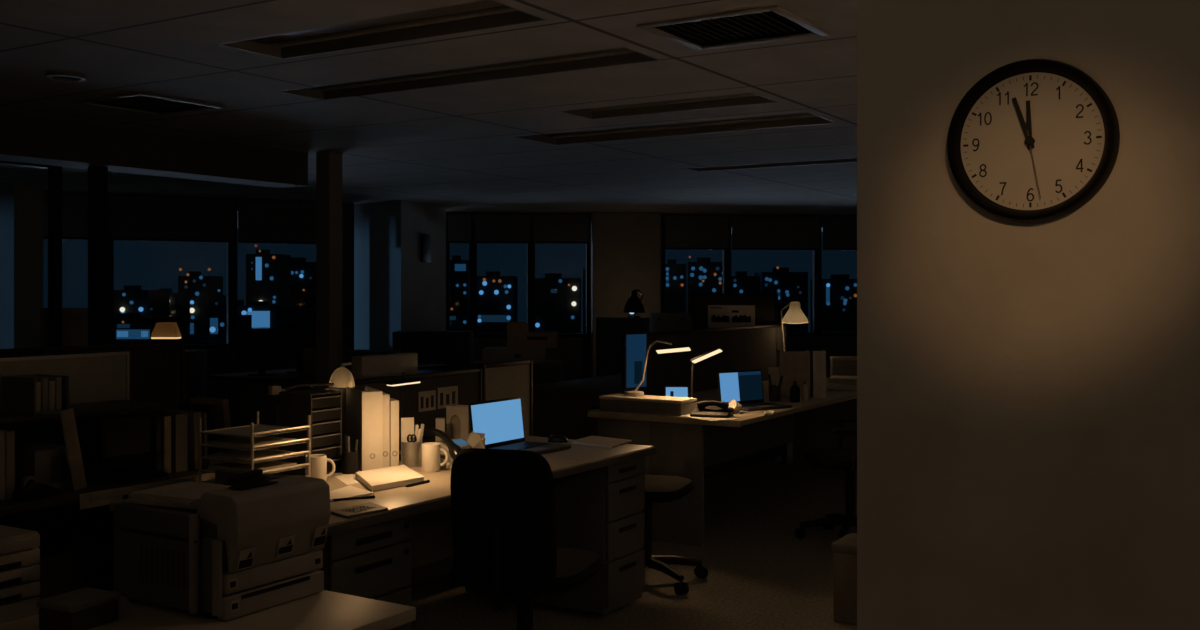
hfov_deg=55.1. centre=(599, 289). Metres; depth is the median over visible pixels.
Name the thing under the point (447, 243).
window
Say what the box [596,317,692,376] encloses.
storage cabinet
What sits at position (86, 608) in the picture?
box
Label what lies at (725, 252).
window
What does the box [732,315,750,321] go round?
picture
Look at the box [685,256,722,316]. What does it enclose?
office tower
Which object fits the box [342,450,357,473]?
pen cup
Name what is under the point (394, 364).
monitor
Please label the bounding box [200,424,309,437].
tray
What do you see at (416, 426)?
pen
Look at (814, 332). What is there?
window
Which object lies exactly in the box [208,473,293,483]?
paper stack
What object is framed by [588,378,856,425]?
countertop
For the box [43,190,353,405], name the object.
wall window
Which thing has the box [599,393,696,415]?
storage box
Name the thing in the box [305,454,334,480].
mug
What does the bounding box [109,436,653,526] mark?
countertop
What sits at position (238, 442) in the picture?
paper stack
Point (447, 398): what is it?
print
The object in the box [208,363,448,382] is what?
countertop
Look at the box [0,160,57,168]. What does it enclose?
trim
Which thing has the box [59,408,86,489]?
ring binder
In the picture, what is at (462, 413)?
holder
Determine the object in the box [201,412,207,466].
folder
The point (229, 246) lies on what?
window
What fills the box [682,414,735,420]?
paper sheet
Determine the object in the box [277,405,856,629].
floor
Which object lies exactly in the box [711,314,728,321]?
picture
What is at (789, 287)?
office tower
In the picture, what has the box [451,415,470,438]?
letter
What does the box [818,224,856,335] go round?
window
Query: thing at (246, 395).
office desk
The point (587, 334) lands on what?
window
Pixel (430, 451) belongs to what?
mug
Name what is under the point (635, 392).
desk lamp
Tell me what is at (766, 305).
partition
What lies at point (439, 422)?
box
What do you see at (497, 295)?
office tower
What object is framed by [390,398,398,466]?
ring binder
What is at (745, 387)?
laptop
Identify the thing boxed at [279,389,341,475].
drawer organiser
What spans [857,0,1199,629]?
wall
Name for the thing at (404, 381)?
desk lamp
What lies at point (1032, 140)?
wall clock
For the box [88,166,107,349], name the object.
column
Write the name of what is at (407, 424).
book
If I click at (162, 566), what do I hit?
vent
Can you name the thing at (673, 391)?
tablet
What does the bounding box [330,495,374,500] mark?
pen
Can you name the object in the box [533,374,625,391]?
countertop
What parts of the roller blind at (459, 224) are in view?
rail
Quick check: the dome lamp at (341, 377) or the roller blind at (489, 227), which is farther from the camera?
the roller blind at (489, 227)
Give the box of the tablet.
[664,386,688,396]
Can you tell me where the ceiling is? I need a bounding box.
[0,0,856,233]
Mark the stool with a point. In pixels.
(658, 488)
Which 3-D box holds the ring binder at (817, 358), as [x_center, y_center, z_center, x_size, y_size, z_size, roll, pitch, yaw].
[1.448,0.555,7.657,0.085,0.310,0.202,0,0,3]
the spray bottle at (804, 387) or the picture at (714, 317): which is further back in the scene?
the picture at (714, 317)
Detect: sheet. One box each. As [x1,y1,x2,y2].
[330,486,373,501]
[334,474,359,484]
[419,390,435,411]
[438,386,457,408]
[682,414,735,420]
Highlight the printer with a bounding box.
[114,469,330,620]
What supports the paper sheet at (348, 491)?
on the office desk at (600, 491)
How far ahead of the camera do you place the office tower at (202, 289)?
260.02 m
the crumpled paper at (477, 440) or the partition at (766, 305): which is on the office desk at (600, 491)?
the crumpled paper at (477, 440)
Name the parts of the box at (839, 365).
lid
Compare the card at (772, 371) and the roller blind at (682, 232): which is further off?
the roller blind at (682, 232)
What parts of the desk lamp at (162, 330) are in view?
stem, lamp shade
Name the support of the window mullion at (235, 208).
attached to the wall window at (219, 361)
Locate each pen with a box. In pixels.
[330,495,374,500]
[344,435,347,451]
[347,436,349,451]
[355,439,357,451]
[405,480,429,486]
[414,425,418,441]
[417,429,421,441]
[420,424,423,441]
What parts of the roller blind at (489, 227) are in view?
rail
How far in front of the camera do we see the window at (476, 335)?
16.62 m
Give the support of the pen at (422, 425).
in the pen cup at (411, 452)
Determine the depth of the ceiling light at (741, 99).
7.18 m
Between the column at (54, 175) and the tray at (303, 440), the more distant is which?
the column at (54, 175)
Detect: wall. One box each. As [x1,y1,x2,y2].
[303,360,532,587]
[354,200,445,349]
[446,212,856,380]
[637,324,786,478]
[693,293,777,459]
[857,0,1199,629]
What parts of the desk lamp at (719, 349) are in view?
stem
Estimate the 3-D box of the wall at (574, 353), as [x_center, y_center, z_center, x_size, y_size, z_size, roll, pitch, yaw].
[1.983,0.155,17.100,8.642,2.550,0.180,0,0,-7]
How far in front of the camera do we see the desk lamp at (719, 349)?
6.66 m
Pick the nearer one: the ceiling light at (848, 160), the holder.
the holder
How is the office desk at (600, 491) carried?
on the floor
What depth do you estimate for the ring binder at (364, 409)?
4.51 m
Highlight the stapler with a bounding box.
[223,469,264,485]
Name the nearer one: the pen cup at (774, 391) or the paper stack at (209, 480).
the paper stack at (209, 480)
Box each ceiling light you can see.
[216,0,546,58]
[277,47,659,99]
[516,112,836,144]
[559,92,777,118]
[687,158,856,170]
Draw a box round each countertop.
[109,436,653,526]
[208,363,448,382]
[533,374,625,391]
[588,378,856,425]
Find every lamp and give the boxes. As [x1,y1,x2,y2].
[149,315,181,341]
[268,362,354,472]
[384,372,422,460]
[623,289,644,317]
[625,340,691,395]
[690,347,723,397]
[780,302,808,350]
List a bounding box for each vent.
[73,92,225,115]
[140,544,184,589]
[636,5,828,50]
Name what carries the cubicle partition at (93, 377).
on the office desk at (66, 496)
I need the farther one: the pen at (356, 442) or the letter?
the letter
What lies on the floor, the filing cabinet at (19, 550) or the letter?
the filing cabinet at (19, 550)
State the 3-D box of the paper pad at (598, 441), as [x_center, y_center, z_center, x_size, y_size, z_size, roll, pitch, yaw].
[0.008,0.706,5.352,0.283,0.008,0.283,0,0,32]
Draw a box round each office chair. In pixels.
[449,448,601,629]
[794,417,856,539]
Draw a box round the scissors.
[407,434,416,442]
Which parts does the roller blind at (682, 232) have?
rail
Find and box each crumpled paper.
[468,431,484,448]
[729,399,741,412]
[763,410,774,414]
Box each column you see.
[316,151,342,382]
[590,212,660,377]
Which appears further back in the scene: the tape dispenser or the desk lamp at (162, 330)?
the desk lamp at (162, 330)
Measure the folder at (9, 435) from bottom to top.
0.228 m
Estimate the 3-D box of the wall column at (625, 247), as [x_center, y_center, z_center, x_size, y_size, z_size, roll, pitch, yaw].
[0.350,0.155,16.885,0.994,2.550,0.650,0,0,-7]
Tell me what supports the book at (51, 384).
in the bookshelf at (18, 391)
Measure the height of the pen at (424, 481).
0.012 m
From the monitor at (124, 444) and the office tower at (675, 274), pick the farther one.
the office tower at (675, 274)
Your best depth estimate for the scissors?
4.61 m
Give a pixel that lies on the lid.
(186, 495)
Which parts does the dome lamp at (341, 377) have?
arm, lamp shade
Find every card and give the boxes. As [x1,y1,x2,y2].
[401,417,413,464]
[768,367,778,396]
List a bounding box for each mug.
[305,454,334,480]
[422,442,447,471]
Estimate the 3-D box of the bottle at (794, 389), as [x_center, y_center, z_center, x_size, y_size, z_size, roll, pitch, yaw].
[1.236,0.642,7.290,0.064,0.135,0.064,0,0,32]
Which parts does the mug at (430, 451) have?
handle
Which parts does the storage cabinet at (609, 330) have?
door, door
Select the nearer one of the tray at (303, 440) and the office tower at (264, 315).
the tray at (303, 440)
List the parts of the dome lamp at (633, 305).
stem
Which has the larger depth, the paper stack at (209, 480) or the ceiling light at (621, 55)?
the ceiling light at (621, 55)
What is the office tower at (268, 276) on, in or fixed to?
on the ground
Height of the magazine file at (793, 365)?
0.305 m
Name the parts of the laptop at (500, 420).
lid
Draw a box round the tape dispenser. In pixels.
[13,476,59,501]
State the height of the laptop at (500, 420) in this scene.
0.220 m
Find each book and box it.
[25,377,47,410]
[31,376,61,409]
[36,382,40,411]
[48,381,54,409]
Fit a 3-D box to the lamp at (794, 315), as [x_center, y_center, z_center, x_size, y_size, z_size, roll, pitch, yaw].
[1.564,0.401,9.223,0.219,0.617,0.219,0,0,-24]
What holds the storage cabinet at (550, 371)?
on the floor
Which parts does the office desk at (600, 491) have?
drawer, drawer, handle, handle, drawer, modesty panel, drawer, drawer, drawer, drawer, handle, handle, handle, handle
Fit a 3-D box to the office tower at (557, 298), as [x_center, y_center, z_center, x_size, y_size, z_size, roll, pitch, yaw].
[-8.700,15.055,235.215,9.400,36.750,12.610,0,0,0]
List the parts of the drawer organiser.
drawer, drawer, drawer, drawer, drawer, drawer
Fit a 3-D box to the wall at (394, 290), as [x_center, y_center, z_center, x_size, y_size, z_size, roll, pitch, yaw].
[-2.728,0.155,15.752,1.108,2.550,2.732,0,0,12]
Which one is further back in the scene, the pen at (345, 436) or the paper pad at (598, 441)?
the paper pad at (598, 441)
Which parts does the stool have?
leg, seat, leg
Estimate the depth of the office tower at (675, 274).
250.00 m
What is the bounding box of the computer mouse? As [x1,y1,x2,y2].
[548,435,567,442]
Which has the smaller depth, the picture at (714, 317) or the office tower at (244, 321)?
the picture at (714, 317)
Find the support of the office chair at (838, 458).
on the floor
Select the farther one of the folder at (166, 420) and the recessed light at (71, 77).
the recessed light at (71, 77)
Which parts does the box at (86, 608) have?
lid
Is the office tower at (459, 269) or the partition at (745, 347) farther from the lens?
the office tower at (459, 269)
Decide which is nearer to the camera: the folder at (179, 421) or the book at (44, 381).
the book at (44, 381)
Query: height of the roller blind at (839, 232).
0.515 m
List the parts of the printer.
corner post, panel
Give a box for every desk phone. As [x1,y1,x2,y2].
[423,427,473,469]
[690,401,733,417]
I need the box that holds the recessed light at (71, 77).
[46,73,85,81]
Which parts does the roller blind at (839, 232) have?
rail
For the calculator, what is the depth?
3.66 m
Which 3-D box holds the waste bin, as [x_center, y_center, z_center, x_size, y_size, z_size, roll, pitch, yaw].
[1.170,1.260,5.000,0.256,0.340,0.256,0,0,32]
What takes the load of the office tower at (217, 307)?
on the ground
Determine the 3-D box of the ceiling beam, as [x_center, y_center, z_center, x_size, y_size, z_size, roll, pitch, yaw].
[-3.725,-0.985,7.544,0.350,0.270,4.550,0,0,32]
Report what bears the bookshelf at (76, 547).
on the floor
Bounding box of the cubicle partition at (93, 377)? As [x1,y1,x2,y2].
[0,352,129,413]
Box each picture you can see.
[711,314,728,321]
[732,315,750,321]
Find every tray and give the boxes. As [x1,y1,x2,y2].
[198,411,310,482]
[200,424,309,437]
[200,438,308,450]
[200,450,309,463]
[200,463,308,473]
[218,570,323,620]
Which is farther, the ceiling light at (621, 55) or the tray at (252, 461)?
the ceiling light at (621, 55)
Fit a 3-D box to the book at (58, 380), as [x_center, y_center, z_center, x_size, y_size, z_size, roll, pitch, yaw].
[-2.039,0.378,4.234,0.160,0.117,0.022,0,0,32]
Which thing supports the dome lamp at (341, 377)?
attached to the office desk at (600, 491)
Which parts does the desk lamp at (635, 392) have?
stem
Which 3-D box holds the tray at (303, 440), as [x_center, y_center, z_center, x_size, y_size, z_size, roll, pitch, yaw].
[-1.252,0.551,4.176,0.278,0.019,0.274,0,0,32]
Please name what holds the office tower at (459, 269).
on the ground
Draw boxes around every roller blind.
[448,213,470,242]
[475,213,529,242]
[534,213,588,243]
[664,214,727,249]
[731,215,818,249]
[821,216,856,249]
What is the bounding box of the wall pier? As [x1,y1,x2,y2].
[0,182,42,354]
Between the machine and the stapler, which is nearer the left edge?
the stapler
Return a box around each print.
[421,395,433,408]
[440,391,454,405]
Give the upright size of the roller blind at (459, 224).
0.435 m
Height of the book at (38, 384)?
0.105 m
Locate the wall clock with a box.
[947,59,1119,222]
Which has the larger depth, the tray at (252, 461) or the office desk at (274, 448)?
the office desk at (274, 448)
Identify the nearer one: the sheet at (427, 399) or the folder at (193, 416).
the folder at (193, 416)
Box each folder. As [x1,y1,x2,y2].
[4,430,14,498]
[137,413,170,472]
[143,411,187,471]
[161,409,200,468]
[178,403,225,462]
[190,397,232,451]
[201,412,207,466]
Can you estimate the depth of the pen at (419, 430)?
4.63 m
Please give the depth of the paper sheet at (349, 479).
4.30 m
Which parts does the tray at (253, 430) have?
post, post, post, post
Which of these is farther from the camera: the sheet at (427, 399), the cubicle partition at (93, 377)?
the sheet at (427, 399)
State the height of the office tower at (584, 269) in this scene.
38.519 m
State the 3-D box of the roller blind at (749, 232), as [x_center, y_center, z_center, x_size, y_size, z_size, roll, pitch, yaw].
[2.589,-0.848,17.014,1.317,0.515,0.079,0,0,-7]
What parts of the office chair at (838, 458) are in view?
leg, seat, leg, armrest, armrest, leg, leg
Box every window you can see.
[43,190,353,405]
[108,202,108,343]
[109,202,232,348]
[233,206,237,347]
[446,221,472,330]
[473,221,530,337]
[531,222,589,336]
[662,223,727,312]
[728,223,817,335]
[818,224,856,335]
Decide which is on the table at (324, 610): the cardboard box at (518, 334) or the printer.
the printer
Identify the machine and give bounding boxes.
[482,347,545,363]
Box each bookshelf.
[0,341,184,599]
[2,374,68,414]
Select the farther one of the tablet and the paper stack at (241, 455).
the tablet
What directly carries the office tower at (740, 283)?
on the ground
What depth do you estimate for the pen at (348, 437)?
4.48 m
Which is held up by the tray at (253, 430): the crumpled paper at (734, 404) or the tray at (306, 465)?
the tray at (306, 465)
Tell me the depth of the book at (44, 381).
4.14 m
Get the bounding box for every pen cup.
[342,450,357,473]
[401,441,421,467]
[769,385,780,401]
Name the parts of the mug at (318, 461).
handle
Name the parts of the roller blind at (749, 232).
rail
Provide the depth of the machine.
9.62 m
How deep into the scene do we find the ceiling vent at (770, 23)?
5.06 m
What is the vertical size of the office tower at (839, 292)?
36.821 m
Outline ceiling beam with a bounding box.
[0,111,307,187]
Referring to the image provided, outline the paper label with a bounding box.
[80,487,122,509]
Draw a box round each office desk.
[0,463,214,515]
[109,436,655,629]
[208,363,448,436]
[233,447,278,460]
[585,378,856,546]
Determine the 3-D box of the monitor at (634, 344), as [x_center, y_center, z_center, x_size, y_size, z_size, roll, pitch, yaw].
[0.210,0.485,7.120,0.220,0.450,0.160,0,0,-43]
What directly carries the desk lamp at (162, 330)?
on the storage cabinet
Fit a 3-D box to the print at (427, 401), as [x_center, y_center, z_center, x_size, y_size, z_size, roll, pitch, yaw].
[-0.795,0.515,5.293,0.001,0.055,0.091,0,0,32]
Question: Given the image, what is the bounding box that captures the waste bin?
[831,533,856,624]
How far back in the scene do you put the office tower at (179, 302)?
233.59 m
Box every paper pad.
[356,465,423,491]
[569,436,631,447]
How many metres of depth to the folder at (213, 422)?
4.65 m
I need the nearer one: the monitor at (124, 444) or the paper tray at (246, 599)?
the paper tray at (246, 599)
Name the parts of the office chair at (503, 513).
backrest, seat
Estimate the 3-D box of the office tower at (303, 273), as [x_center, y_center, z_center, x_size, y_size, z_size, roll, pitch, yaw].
[-70.670,12.888,275.051,8.922,41.084,12.173,0,0,0]
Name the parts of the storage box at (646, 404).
lid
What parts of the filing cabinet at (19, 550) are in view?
pull, pull, pull, drawer, drawer, drawer, drawer, drawer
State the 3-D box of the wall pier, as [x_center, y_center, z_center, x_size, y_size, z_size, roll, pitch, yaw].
[-6.406,0.155,12.258,0.926,2.550,0.350,0,0,26]
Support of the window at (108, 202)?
attached to the wall window at (219, 361)
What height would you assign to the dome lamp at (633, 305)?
0.381 m
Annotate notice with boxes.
[708,305,754,327]
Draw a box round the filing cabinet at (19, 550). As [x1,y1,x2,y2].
[0,525,39,623]
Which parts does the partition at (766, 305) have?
panel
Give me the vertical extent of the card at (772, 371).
0.200 m
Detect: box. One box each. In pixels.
[37,587,120,629]
[435,418,444,441]
[507,322,557,347]
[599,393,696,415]
[830,356,856,376]
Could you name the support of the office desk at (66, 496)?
on the floor
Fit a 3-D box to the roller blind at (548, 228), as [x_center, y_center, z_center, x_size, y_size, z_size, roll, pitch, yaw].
[-0.558,-0.887,16.647,0.804,0.435,0.078,0,0,-7]
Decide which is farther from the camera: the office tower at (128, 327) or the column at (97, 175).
the office tower at (128, 327)
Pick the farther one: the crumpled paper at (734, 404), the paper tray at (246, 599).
the crumpled paper at (734, 404)
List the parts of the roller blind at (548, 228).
rail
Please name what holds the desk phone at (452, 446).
on the office desk at (600, 491)
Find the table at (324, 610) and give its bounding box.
[0,590,415,629]
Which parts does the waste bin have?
lid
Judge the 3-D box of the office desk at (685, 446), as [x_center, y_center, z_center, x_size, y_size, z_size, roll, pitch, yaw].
[1.171,1.070,7.859,1.000,0.720,3.184,0,0,32]
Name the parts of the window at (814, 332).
glass pane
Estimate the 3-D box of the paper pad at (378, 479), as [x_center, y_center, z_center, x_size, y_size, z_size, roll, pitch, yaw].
[-0.783,0.698,4.284,0.216,0.021,0.450,0,0,-22]
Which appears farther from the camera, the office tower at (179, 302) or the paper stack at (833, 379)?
the office tower at (179, 302)
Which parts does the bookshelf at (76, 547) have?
frame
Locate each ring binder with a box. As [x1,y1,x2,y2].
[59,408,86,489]
[346,386,382,470]
[364,389,389,467]
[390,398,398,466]
[809,349,825,397]
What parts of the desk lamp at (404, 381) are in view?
stem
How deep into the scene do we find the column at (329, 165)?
9.33 m
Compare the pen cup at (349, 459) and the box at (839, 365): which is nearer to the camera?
the pen cup at (349, 459)
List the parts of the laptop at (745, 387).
lid, screen pane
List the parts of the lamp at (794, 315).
stem, lamp shade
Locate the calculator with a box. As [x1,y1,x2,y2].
[331,502,387,517]
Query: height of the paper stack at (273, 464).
0.018 m
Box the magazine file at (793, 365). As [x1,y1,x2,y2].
[777,350,809,397]
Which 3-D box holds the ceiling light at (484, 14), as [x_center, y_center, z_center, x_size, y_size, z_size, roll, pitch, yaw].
[-0.983,-1.175,5.007,1.560,0.110,0.400,0,0,32]
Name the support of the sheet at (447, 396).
attached to the partition at (468, 381)
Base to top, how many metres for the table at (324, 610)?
0.720 m
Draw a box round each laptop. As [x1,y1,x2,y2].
[468,396,570,454]
[717,369,791,410]
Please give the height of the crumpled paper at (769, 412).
0.026 m
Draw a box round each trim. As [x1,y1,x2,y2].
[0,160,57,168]
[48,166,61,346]
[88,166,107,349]
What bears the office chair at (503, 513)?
on the floor
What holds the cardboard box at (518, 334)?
on the machine
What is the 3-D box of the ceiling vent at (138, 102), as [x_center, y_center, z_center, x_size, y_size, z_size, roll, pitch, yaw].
[-2.703,-1.164,6.916,0.610,0.112,0.610,0,0,32]
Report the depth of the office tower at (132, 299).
210.00 m
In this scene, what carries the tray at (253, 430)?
on the office desk at (600, 491)
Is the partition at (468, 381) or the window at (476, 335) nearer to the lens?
the partition at (468, 381)
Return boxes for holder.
[446,405,468,441]
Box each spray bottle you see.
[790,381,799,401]
[802,381,807,400]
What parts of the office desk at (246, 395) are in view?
panel, panel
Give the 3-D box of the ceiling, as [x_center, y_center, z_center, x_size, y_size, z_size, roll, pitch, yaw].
[-0.661,-1.120,10.855,20.500,0.001,24.200,0,0,32]
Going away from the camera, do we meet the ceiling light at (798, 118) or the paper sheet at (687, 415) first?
the paper sheet at (687, 415)
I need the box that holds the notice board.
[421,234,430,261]
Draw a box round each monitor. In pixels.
[92,414,167,483]
[351,352,417,379]
[622,332,646,390]
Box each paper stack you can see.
[208,436,296,448]
[208,449,299,461]
[208,460,296,473]
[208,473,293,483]
[826,375,856,383]
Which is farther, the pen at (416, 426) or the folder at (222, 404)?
the folder at (222, 404)
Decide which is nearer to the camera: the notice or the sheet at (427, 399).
the sheet at (427, 399)
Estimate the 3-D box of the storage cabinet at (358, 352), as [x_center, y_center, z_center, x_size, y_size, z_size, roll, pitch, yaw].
[-1.892,0.968,9.594,0.384,0.923,0.412,0,0,0]
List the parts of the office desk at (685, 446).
panel, panel, modesty panel, panel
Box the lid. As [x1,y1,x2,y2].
[128,481,229,509]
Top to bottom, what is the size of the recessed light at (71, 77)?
0.014 m
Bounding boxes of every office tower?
[114,285,169,316]
[114,313,177,343]
[160,288,189,343]
[178,268,222,343]
[209,289,243,340]
[218,315,251,342]
[238,301,294,329]
[246,244,290,305]
[291,258,315,307]
[450,256,468,330]
[477,271,517,333]
[535,273,580,332]
[583,268,585,332]
[665,260,685,312]
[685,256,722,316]
[731,271,759,293]
[755,266,807,331]
[810,274,856,331]
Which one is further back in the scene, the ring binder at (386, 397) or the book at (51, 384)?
the ring binder at (386, 397)
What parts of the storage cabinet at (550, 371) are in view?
door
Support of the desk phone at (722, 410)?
on the paper sheet at (687, 415)
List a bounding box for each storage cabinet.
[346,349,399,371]
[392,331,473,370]
[470,360,561,384]
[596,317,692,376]
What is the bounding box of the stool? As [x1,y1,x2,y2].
[642,474,707,594]
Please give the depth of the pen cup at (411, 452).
4.60 m

